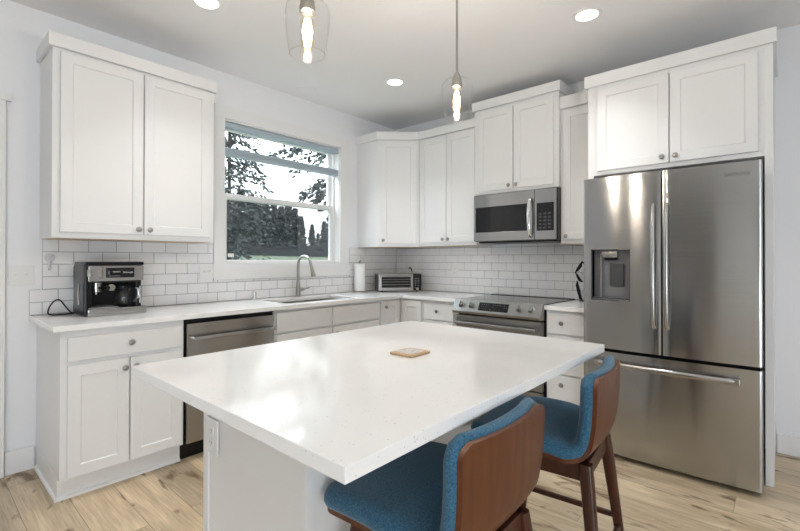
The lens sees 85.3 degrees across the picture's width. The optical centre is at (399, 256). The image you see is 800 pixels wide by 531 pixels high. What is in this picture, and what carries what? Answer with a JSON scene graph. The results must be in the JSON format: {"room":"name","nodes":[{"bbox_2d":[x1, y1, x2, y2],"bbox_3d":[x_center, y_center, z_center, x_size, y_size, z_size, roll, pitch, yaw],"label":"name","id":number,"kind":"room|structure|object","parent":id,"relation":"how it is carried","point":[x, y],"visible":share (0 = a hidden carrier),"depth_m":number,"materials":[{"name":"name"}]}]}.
{"room":"kitchen","nodes":[
{"label":"kitchen","id":0,"kind":"room"},
{"bbox_2d":[0,0,395,465],"bbox_3d":[-2.748,-0.119,2.106,0.150,2.758,8.000,0,0,41],"label":"wall","id":1,"kind":"structure","parent":0,"point":[23,29],"depth_m":2.60,"materials":[{"name":"white paint"}]},
{"bbox_2d":[0,93,11,477],"bbox_3d":[-2.582,0.161,2.154,0.034,2.200,0.975,0,0,41],"label":"trim","id":2,"kind":"structure","parent":1,"relation":"attached to","point":[3,97],"depth_m":2.49,"materials":[{"name":"white paint"}]},
{"bbox_2d":[4,445,33,475],"bbox_3d":[-2.238,1.196,2.556,0.014,0.135,0.133,0,0,41],"label":"baseboard","id":3,"kind":"structure","parent":1,"relation":"attached to","point":[22,459],"depth_m":2.55,"materials":[{"name":"white paint"}]},
{"bbox_2d":[8,266,33,284],"bbox_3d":[-2.233,0.108,2.564,0.016,0.115,0.117,0,0,41],"label":"light switch","id":4,"kind":"object","parent":1,"relation":"attached to","point":[17,275],"visible":1,"depth_m":2.56,"materials":[{"name":"white plastic"}]},
{"bbox_2d":[36,30,216,243],"bbox_3d":[-1.741,-0.675,2.850,0.377,1.142,0.947,0,0,41],"label":"upper cabinet","id":5,"kind":"object","parent":1,"relation":"attached to","point":[127,155],"visible":1,"depth_m":2.67,"materials":[{"name":"white paint"}]},
{"bbox_2d":[29,239,395,315],"bbox_3d":[-1.131,0.129,3.820,0.006,0.458,3.269,0,0,41],"label":"tile backsplash","id":6,"kind":"structure","parent":1,"relation":"attached to","point":[170,270],"depth_m":3.20,"materials":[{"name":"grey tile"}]},
{"bbox_2d":[44,253,54,269],"bbox_3d":[-2.133,0.030,2.652,0.037,0.104,0.052,0,0,41],"label":"wall hook","id":7,"kind":"object","parent":6,"relation":"attached to","point":[49,257],"visible":1,"depth_m":2.65,"materials":[{"name":"grey plastic"}]},
{"bbox_2d":[199,264,213,278],"bbox_3d":[-1.503,0.111,3.386,0.009,0.112,0.118,0,0,41],"label":"wall outlet","id":8,"kind":"object","parent":6,"relation":"attached to","point":[205,270],"visible":1,"depth_m":3.38,"materials":[{"name":"white plastic"}]},
{"bbox_2d":[213,103,349,279],"bbox_3d":[-1.051,-0.514,4.019,0.169,1.399,1.438,0,0,41],"label":"window","id":9,"kind":"structure","parent":1,"relation":"in","point":[337,205],"depth_m":3.93,"materials":[{"name":"white paint"}]},
{"bbox_2d":[225,121,337,176],"bbox_3d":[-1.040,-0.959,3.980,0.060,0.272,1.191,0,0,41],"label":"cellular shade","id":10,"kind":"object","parent":9,"relation":"attached to","point":[229,152],"visible":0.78,"depth_m":3.89,"materials":[{"name":"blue fabric"}]},
{"bbox_2d":[356,132,437,248],"bbox_3d":[-0.024,-0.681,4.616,0.618,1.162,0.634,0,0,41],"label":"upper cabinet","id":11,"kind":"object","parent":1,"relation":"attached to","point":[388,166],"visible":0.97,"depth_m":4.39,"materials":[{"name":"white paint"}]},
{"bbox_2d":[0,449,799,530],"bbox_3d":[-0.075,1.302,-0.160,7.150,0.100,8.150,0,0,41],"label":"floor","id":12,"kind":"structure","parent":0,"point":[169,497],"depth_m":2.23,"materials":[{"name":"brown wood"}]},
{"bbox_2d":[34,320,182,502],"bbox_3d":[-1.749,0.823,2.625,0.655,0.882,0.621,0,0,41],"label":"base cabinet","id":13,"kind":"object","parent":12,"relation":"on","point":[99,424],"visible":0.86,"depth_m":2.39,"materials":[{"name":"white paint"}]},
{"bbox_2d":[29,290,490,332],"bbox_3d":[-0.650,0.340,3.399,1.282,0.094,3.278,0,0,41],"label":"countertop","id":14,"kind":"structure","parent":13,"relation":"on","point":[70,322],"depth_m":3.04,"materials":[{"name":"white stone"}]},
{"bbox_2d":[47,299,74,315],"bbox_3d":[-2.051,0.303,2.634,0.133,0.098,0.039,0,0,-33],"label":"power cord","id":15,"kind":"object","parent":14,"relation":"on","point":[61,301],"visible":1,"depth_m":2.63,"materials":[{"name":"black plastic"}]},
{"bbox_2d":[73,262,145,316],"bbox_3d":[-1.828,0.190,2.716,0.313,0.322,0.344,0,0,41],"label":"coffee machine","id":16,"kind":"object","parent":14,"relation":"on","point":[100,289],"visible":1,"depth_m":2.65,"materials":[{"name":"black plastic"}]},
{"bbox_2d":[86,304,145,316],"bbox_3d":[-1.792,0.328,2.707,0.248,0.046,0.308,0,0,41],"label":"drip tray","id":17,"kind":"object","parent":16,"relation":"on","point":[93,310],"depth_m":2.63,"materials":[{"name":"silver metal"}]},
{"bbox_2d":[295,255,315,296],"bbox_3d":[-0.845,0.170,3.873,0.140,0.378,0.279,0,0,-23],"label":"faucet","id":18,"kind":"object","parent":14,"relation":"on","point":[298,289],"visible":1,"depth_m":3.93,"materials":[{"name":"silver metal"}]},
{"bbox_2d":[278,298,333,303],"bbox_3d":[-0.766,0.489,3.721,0.395,0.199,0.744,0,0,41],"label":"sink","id":19,"kind":"object","parent":14,"relation":"in","point":[326,298],"visible":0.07,"depth_m":3.92,"materials":[{"name":"silver metal"}]},
{"bbox_2d":[352,260,367,292],"bbox_3d":[-0.416,0.198,4.489,0.164,0.330,0.164,0,0,41],"label":"paper towel holder","id":20,"kind":"object","parent":14,"relation":"on","point":[359,269],"visible":1,"depth_m":4.44,"materials":[{"name":"white paper"}]},
{"bbox_2d":[375,273,420,291],"bbox_3d":[-0.022,0.269,4.648,0.464,0.191,0.281,0,0,-13],"label":"toaster oven","id":21,"kind":"object","parent":14,"relation":"on","point":[383,281],"visible":1,"depth_m":4.55,"materials":[{"name":"grey metal"}]},
{"bbox_2d":[179,311,276,458],"bbox_3d":[-1.313,0.828,3.078,0.653,0.880,0.626,0,0,41],"label":"dishwasher","id":22,"kind":"object","parent":12,"relation":"on","point":[207,335],"visible":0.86,"depth_m":2.79,"materials":[{"name":"silver metal"}]},
{"bbox_2d":[272,300,378,342],"bbox_3d":[-0.765,0.831,3.741,0.655,0.882,1.085,0,0,41],"label":"base cabinet","id":23,"kind":"object","parent":12,"relation":"on","point":[298,323],"visible":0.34,"depth_m":3.47,"materials":[{"name":"white paint"}]},
{"bbox_2d":[203,411,488,530],"bbox_3d":[-0.108,0.821,1.756,0.647,0.882,1.147,0,0,41],"label":"base cabinet","id":24,"kind":"object","parent":12,"relation":"on","point":[251,485],"visible":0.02,"depth_m":1.31,"materials":[{"name":"white paint"}]},
{"bbox_2d":[207,416,218,456],"bbox_3d":[-0.639,0.609,1.478,0.078,0.118,0.009,0,0,41],"label":"wall outlet","id":25,"kind":"object","parent":24,"relation":"attached to","point":[212,424],"visible":1,"depth_m":1.47,"materials":[{"name":"white plastic"}]},
{"bbox_2d":[209,425,213,434],"bbox_3d":[-0.640,0.589,1.476,0.031,0.027,0.004,0,0,41],"label":"receptacle","id":26,"kind":"object","parent":25,"relation":"attached to","point":[211,427],"depth_m":1.47,"materials":[{"name":"grey plastic"}]},
{"bbox_2d":[209,437,213,446],"bbox_3d":[-0.640,0.629,1.476,0.031,0.027,0.004,0,0,41],"label":"receptacle","id":27,"kind":"object","parent":25,"relation":"attached to","point":[211,439],"depth_m":1.47,"materials":[{"name":"grey plastic"}]},
{"bbox_2d":[132,321,603,484],"bbox_3d":[-0.016,0.363,1.561,1.016,0.030,1.376,0,0,41],"label":"countertop","id":28,"kind":"structure","parent":24,"relation":"on","point":[340,405],"depth_m":1.20,"materials":[{"name":"white stone"}]},
{"bbox_2d":[390,347,429,357],"bbox_3d":[0.036,0.343,1.563,0.100,0.010,0.110,0,0,40],"label":"coaster","id":29,"kind":"object","parent":28,"relation":"on","point":[408,352],"visible":1,"depth_m":1.54,"materials":[{"name":"beige wood"}]},
{"bbox_2d":[378,298,422,325],"bbox_3d":[-0.017,0.836,4.401,0.868,0.882,0.894,0,0,41],"label":"base cabinet","id":30,"kind":"object","parent":12,"relation":"on","point":[397,310],"visible":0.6,"depth_m":4.07,"materials":[{"name":"white paint"}]},
{"bbox_2d":[324,397,544,530],"bbox_3d":[0.100,0.817,1.154,0.485,0.885,0.467,0,0,41],"label":"bar stool","id":31,"kind":"object","parent":12,"relation":"on","point":[481,480],"visible":0.95,"depth_m":1.02,"materials":[{"name":"blue fabric"}]},
{"bbox_2d":[423,300,458,325],"bbox_3d":[0.549,0.835,4.087,0.395,0.882,0.655,0,0,41],"label":"base cabinet","id":32,"kind":"object","parent":12,"relation":"on","point":[437,312],"visible":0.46,"depth_m":3.87,"materials":[{"name":"white paint"}]},
{"bbox_2d":[452,294,574,396],"bbox_3d":[0.957,0.813,3.668,0.770,0.923,0.723,0,0,41],"label":"range","id":33,"kind":"object","parent":12,"relation":"on","point":[518,314],"visible":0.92,"depth_m":3.41,"materials":[{"name":"silver metal"}]},
{"bbox_2d":[461,295,571,304],"bbox_3d":[0.964,0.362,3.678,0.766,0.014,0.577,0,0,41],"label":"cooktop","id":34,"kind":"object","parent":33,"relation":"in","point":[511,299],"depth_m":3.63,"materials":[{"name":"black glass"}]},
{"bbox_2d":[471,356,623,530],"bbox_3d":[0.562,0.820,1.636,0.485,0.885,0.467,0,0,36],"label":"bar stool","id":35,"kind":"object","parent":12,"relation":"on","point":[576,437],"visible":0.72,"depth_m":1.45,"materials":[{"name":"brown wood"}]},
{"bbox_2d":[547,310,583,405],"bbox_3d":[1.386,0.832,3.348,0.294,0.882,0.655,0,0,41],"label":"base cabinet","id":36,"kind":"object","parent":12,"relation":"on","point":[566,325],"visible":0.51,"depth_m":3.12,"materials":[{"name":"white paint"}]},
{"bbox_2d":[544,300,583,312],"bbox_3d":[1.390,0.374,3.354,0.297,0.030,0.646,0,0,41],"label":"countertop","id":37,"kind":"structure","parent":36,"relation":"on","point":[573,305],"depth_m":3.18,"materials":[{"name":"white stone"}]},
{"bbox_2d":[575,261,583,301],"bbox_3d":[1.499,0.196,3.551,0.113,0.329,0.090,0,0,8],"label":"metal ornament","id":38,"kind":"object","parent":37,"relation":"on","point":[580,264],"visible":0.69,"depth_m":3.58,"materials":[{"name":"black metal"}]},
{"bbox_2d":[584,159,763,492],"bbox_3d":[1.784,0.381,2.835,0.912,1.780,0.848,0,0,41],"label":"refrigerator","id":39,"kind":"object","parent":12,"relation":"on","point":[674,258],"visible":0.98,"depth_m":2.49,"materials":[{"name":"grey metal"}]},
{"bbox_2d":[584,26,777,486],"bbox_3d":[1.873,0.005,2.932,1.022,2.532,0.645,0,0,41],"label":"tall cabinet","id":40,"kind":"object","parent":12,"relation":"on","point":[714,103],"visible":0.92,"depth_m":2.61,"materials":[{"name":"white paint"}]},
{"bbox_2d":[9,0,799,129],"bbox_3d":[-0.064,-1.557,-0.250,7.300,0.100,8.300,0,0,41],"label":"ceiling","id":41,"kind":"structure","parent":0,"point":[505,46],"depth_m":2.94,"materials":[{"name":"white paint"}]},
{"bbox_2d":[191,0,222,10],"bbox_3d":[-1.130,-1.490,2.545,0.170,0.006,0.170,0,0,41],"label":"recessed light","id":42,"kind":"object","parent":41,"relation":"in","point":[212,5],"visible":1,"depth_m":2.57,"materials":[{"name":"white paint"}]},
{"bbox_2d":[285,0,329,56],"bbox_3d":[-0.321,-1.100,1.513,0.153,0.795,0.153,0,0,41],"label":"pendant light","id":43,"kind":"object","parent":41,"relation":"hanging from","point":[307,8],"visible":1,"depth_m":1.50,"materials":[{"name":"glass"}]},
{"bbox_2d":[299,0,315,16],"bbox_3d":[-0.322,-0.865,1.512,0.056,0.041,0.056,0,0,41],"label":"socket","id":44,"kind":"object","parent":43,"relation":"attached to","point":[307,8],"depth_m":1.49,"materials":[{"name":"silver metal"}]},
{"bbox_2d":[385,78,404,85],"bbox_3d":[-0.042,-1.482,3.689,0.170,0.006,0.170,0,0,41],"label":"recessed light","id":45,"kind":"object","parent":41,"relation":"in","point":[391,81],"visible":1,"depth_m":3.69,"materials":[{"name":"white paint"}]},
{"bbox_2d":[441,0,471,110],"bbox_3d":[0.285,-1.098,2.178,0.153,0.791,0.153,0,0,41],"label":"pendant light","id":46,"kind":"object","parent":41,"relation":"hanging from","point":[456,84],"visible":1,"depth_m":2.17,"materials":[{"name":"glass"}]},
{"bbox_2d":[451,78,461,89],"bbox_3d":[0.285,-0.865,2.177,0.056,0.041,0.056,0,0,41],"label":"socket","id":47,"kind":"object","parent":46,"relation":"attached to","point":[456,84],"depth_m":2.16,"materials":[{"name":"silver metal"}]},
{"bbox_2d":[572,7,601,22],"bbox_3d":[1.151,-1.486,2.674,0.170,0.006,0.170,0,0,41],"label":"recessed light","id":48,"kind":"object","parent":41,"relation":"in","point":[588,14],"visible":1,"depth_m":2.67,"materials":[{"name":"white paint"}]},
{"bbox_2d":[396,24,799,451],"bbox_3d":[2.628,-0.107,2.799,7.000,2.758,0.150,0,0,41],"label":"wall","id":49,"kind":"structure","parent":0,"point":[787,83],"depth_m":2.81,"materials":[{"name":"white paint"}]},
{"bbox_2d":[418,118,494,246],"bbox_3d":[0.541,-0.684,4.290,0.672,1.158,0.375,0,0,41],"label":"upper cabinet","id":50,"kind":"object","parent":49,"relation":"attached to","point":[446,161],"visible":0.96,"depth_m":4.15,"materials":[{"name":"white paint"}]},
{"bbox_2d":[396,243,583,299],"bbox_3d":[0.833,0.116,4.274,2.347,0.494,0.006,0,0,41],"label":"tile backsplash","id":51,"kind":"structure","parent":49,"relation":"attached to","point":[534,269],"depth_m":4.14,"materials":[{"name":"grey tile"}]},
{"bbox_2d":[452,265,457,275],"bbox_3d":[0.568,0.140,4.496,0.075,0.118,0.009,0,0,41],"label":"wall outlet","id":52,"kind":"object","parent":51,"relation":"attached to","point":[454,267],"visible":1,"depth_m":4.49,"materials":[{"name":"white plastic"}]},
{"bbox_2d":[472,80,575,195],"bbox_3d":[1.070,-0.971,3.799,0.804,0.832,0.415,0,0,41],"label":"upper cabinet","id":53,"kind":"object","parent":49,"relation":"attached to","point":[518,144],"visible":0.88,"depth_m":3.63,"materials":[{"name":"white paint"}]},
{"bbox_2d":[474,187,560,243],"bbox_3d":[1.056,-0.335,3.775,0.752,0.424,0.466,0,0,41],"label":"microwave","id":54,"kind":"object","parent":53,"relation":"attached to","point":[528,216],"visible":0.97,"depth_m":3.61,"materials":[{"name":"grey metal"}]},
{"bbox_2d":[560,91,587,244],"bbox_3d":[1.482,-0.683,3.461,0.292,1.162,0.375,0,0,41],"label":"upper cabinet","id":55,"kind":"object","parent":49,"relation":"attached to","point":[574,120],"visible":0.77,"depth_m":3.37,"materials":[{"name":"white paint"}]},
{"bbox_2d":[777,433,799,456],"bbox_3d":[3.827,1.205,1.624,3.654,0.125,0.014,0,0,41],"label":"baseboard","id":56,"kind":"structure","parent":49,"relation":"attached to","point":[786,444],"depth_m":2.79,"materials":[{"name":"white paint"}]},
{"label":"outside","id":57,"kind":"structure","parent":0,"visible":0},
{"bbox_2d":[232,255,327,259],"bbox_3d":[-17.733,0.456,68.626,110.000,2.746,152.000,0,0,41],"label":"lawn","id":58,"kind":"structure","parent":57,"point":[253,256],"depth_m":34.84,"materials":[{"name":"green plant"}]},
{"bbox_2d":[231,193,242,252],"bbox_3d":[-19.341,-3.575,49.939,3.178,7.675,3.387,0,0,-27],"label":"conifer tree","id":59,"kind":"object","parent":58,"relation":"on","point":[235,202],"visible":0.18,"depth_m":49.82,"materials":[{"name":"green plant"}]},
{"bbox_2d":[236,189,245,247],"bbox_3d":[-20.534,-4.246,55.941,3.788,9.149,4.037,0,0,-7],"label":"conifer tree","id":60,"kind":"object","parent":58,"relation":"on","point":[244,192],"visible":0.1,"depth_m":55.73,"materials":[{"name":"green plant"}]},
{"bbox_2d":[237,202,261,254],"bbox_3d":[-17.331,-3.454,50.017,3.286,7.447,3.083,0,0,-41],"label":"conifer tree","id":61,"kind":"object","parent":58,"relation":"on","point":[249,243],"visible":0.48,"depth_m":49.62,"materials":[{"name":"green plant"}]},
{"bbox_2d":[225,132,277,259],"bbox_3d":[-9.521,-5.776,24.109,5.184,13.657,5.542,0,0,-2],"label":"tree","id":62,"kind":"object","parent":58,"relation":"on","point":[230,143],"visible":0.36,"depth_m":24.18,"materials":[{"name":"green plant"}]},
{"bbox_2d":[254,204,263,241],"bbox_3d":[-17.959,-3.560,55.101,3.165,7.646,3.374,0,0,-36],"label":"conifer tree","id":63,"kind":"object","parent":58,"relation":"on","point":[259,206],"visible":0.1,"depth_m":54.80,"materials":[{"name":"green plant"}]},
{"bbox_2d":[257,204,276,245],"bbox_3d":[-15.382,-3.118,49.951,2.966,6.722,2.783,0,0,26],"label":"conifer tree","id":64,"kind":"object","parent":58,"relation":"on","point":[267,219],"visible":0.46,"depth_m":49.71,"materials":[{"name":"green plant"}]},
{"bbox_2d":[270,205,279,239],"bbox_3d":[-16.481,-3.433,56.950,3.254,7.375,3.053,0,0,21],"label":"conifer tree","id":65,"kind":"object","parent":58,"relation":"on","point":[274,210],"visible":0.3,"depth_m":56.69,"materials":[{"name":"green plant"}]},
{"bbox_2d":[274,206,290,255],"bbox_3d":[-14.300,-2.953,52.001,2.633,6.359,2.806,0,0,37],"label":"conifer tree","id":66,"kind":"object","parent":58,"relation":"on","point":[283,238],"visible":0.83,"depth_m":51.78,"materials":[{"name":"green plant"}]},
{"bbox_2d":[284,206,291,240],"bbox_3d":[-15.023,-3.607,58.004,3.232,7.808,3.446,0,0,40],"label":"conifer tree","id":67,"kind":"object","parent":58,"relation":"on","point":[288,213],"visible":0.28,"depth_m":57.79,"materials":[{"name":"green plant"}]},
{"bbox_2d":[250,246,327,256],"bbox_3d":[-9.433,-0.507,40.003,8.743,1.020,0.103,0,0,0],"label":"fence","id":68,"kind":"object","parent":58,"relation":"on","point":[311,251],"visible":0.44,"depth_m":39.99,"materials":[{"name":"wood"}]},
{"bbox_2d":[254,138,327,211],"bbox_3d":[-1.930,-4.936,16.934,6.749,12.136,7.287,0,0,9],"label":"deciduous tree","id":69,"kind":"object","parent":58,"relation":"on","point":[319,196],"visible":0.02,"depth_m":16.42,"materials":[{"name":"green plant"}]},
{"bbox_2d":[288,208,304,254],"bbox_3d":[-13.046,-2.940,54.084,2.628,6.349,2.802,0,0,-44],"label":"conifer tree","id":70,"kind":"object","parent":58,"relation":"on","point":[293,230],"visible":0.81,"depth_m":53.75,"materials":[{"name":"green plant"}]},
{"bbox_2d":[296,216,308,252],"bbox_3d":[-13.148,-2.655,58.025,2.347,5.668,2.502,0,0,40],"label":"conifer tree","id":71,"kind":"object","parent":58,"relation":"on","point":[302,234],"visible":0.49,"depth_m":57.85,"materials":[{"name":"green plant"}]},
{"bbox_2d":[307,224,316,245],"bbox_3d":[-12.591,-2.296,62.044,2.135,4.838,2.003,0,0,-2],"label":"conifer tree","id":72,"kind":"object","parent":58,"relation":"on","point":[312,240],"visible":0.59,"depth_m":61.83,"materials":[{"name":"green plant"}]},
{"bbox_2d":[316,233,319,245],"bbox_3d":[-13.615,-1.969,71.984,1.658,4.004,1.767,0,0,11],"label":"conifer tree","id":73,"kind":"object","parent":58,"relation":"on","point":[317,235],"visible":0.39,"depth_m":71.85,"materials":[{"name":"green plant"}]},
{"bbox_2d":[318,221,327,250],"bbox_3d":[-11.139,-2.568,64.046,2.270,5.483,2.420,0,0,16],"label":"conifer tree","id":74,"kind":"object","parent":58,"relation":"on","point":[323,224],"visible":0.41,"depth_m":63.77,"materials":[{"name":"green plant"}]},
{"bbox_2d":[322,217,327,255],"bbox_3d":[-9.490,-3.242,59.948,3.129,7.090,2.935,0,0,26],"label":"conifer tree","id":75,"kind":"object","parent":58,"relation":"on","point":[325,240],"visible":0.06,"depth_m":59.64,"materials":[{"name":"green plant"}]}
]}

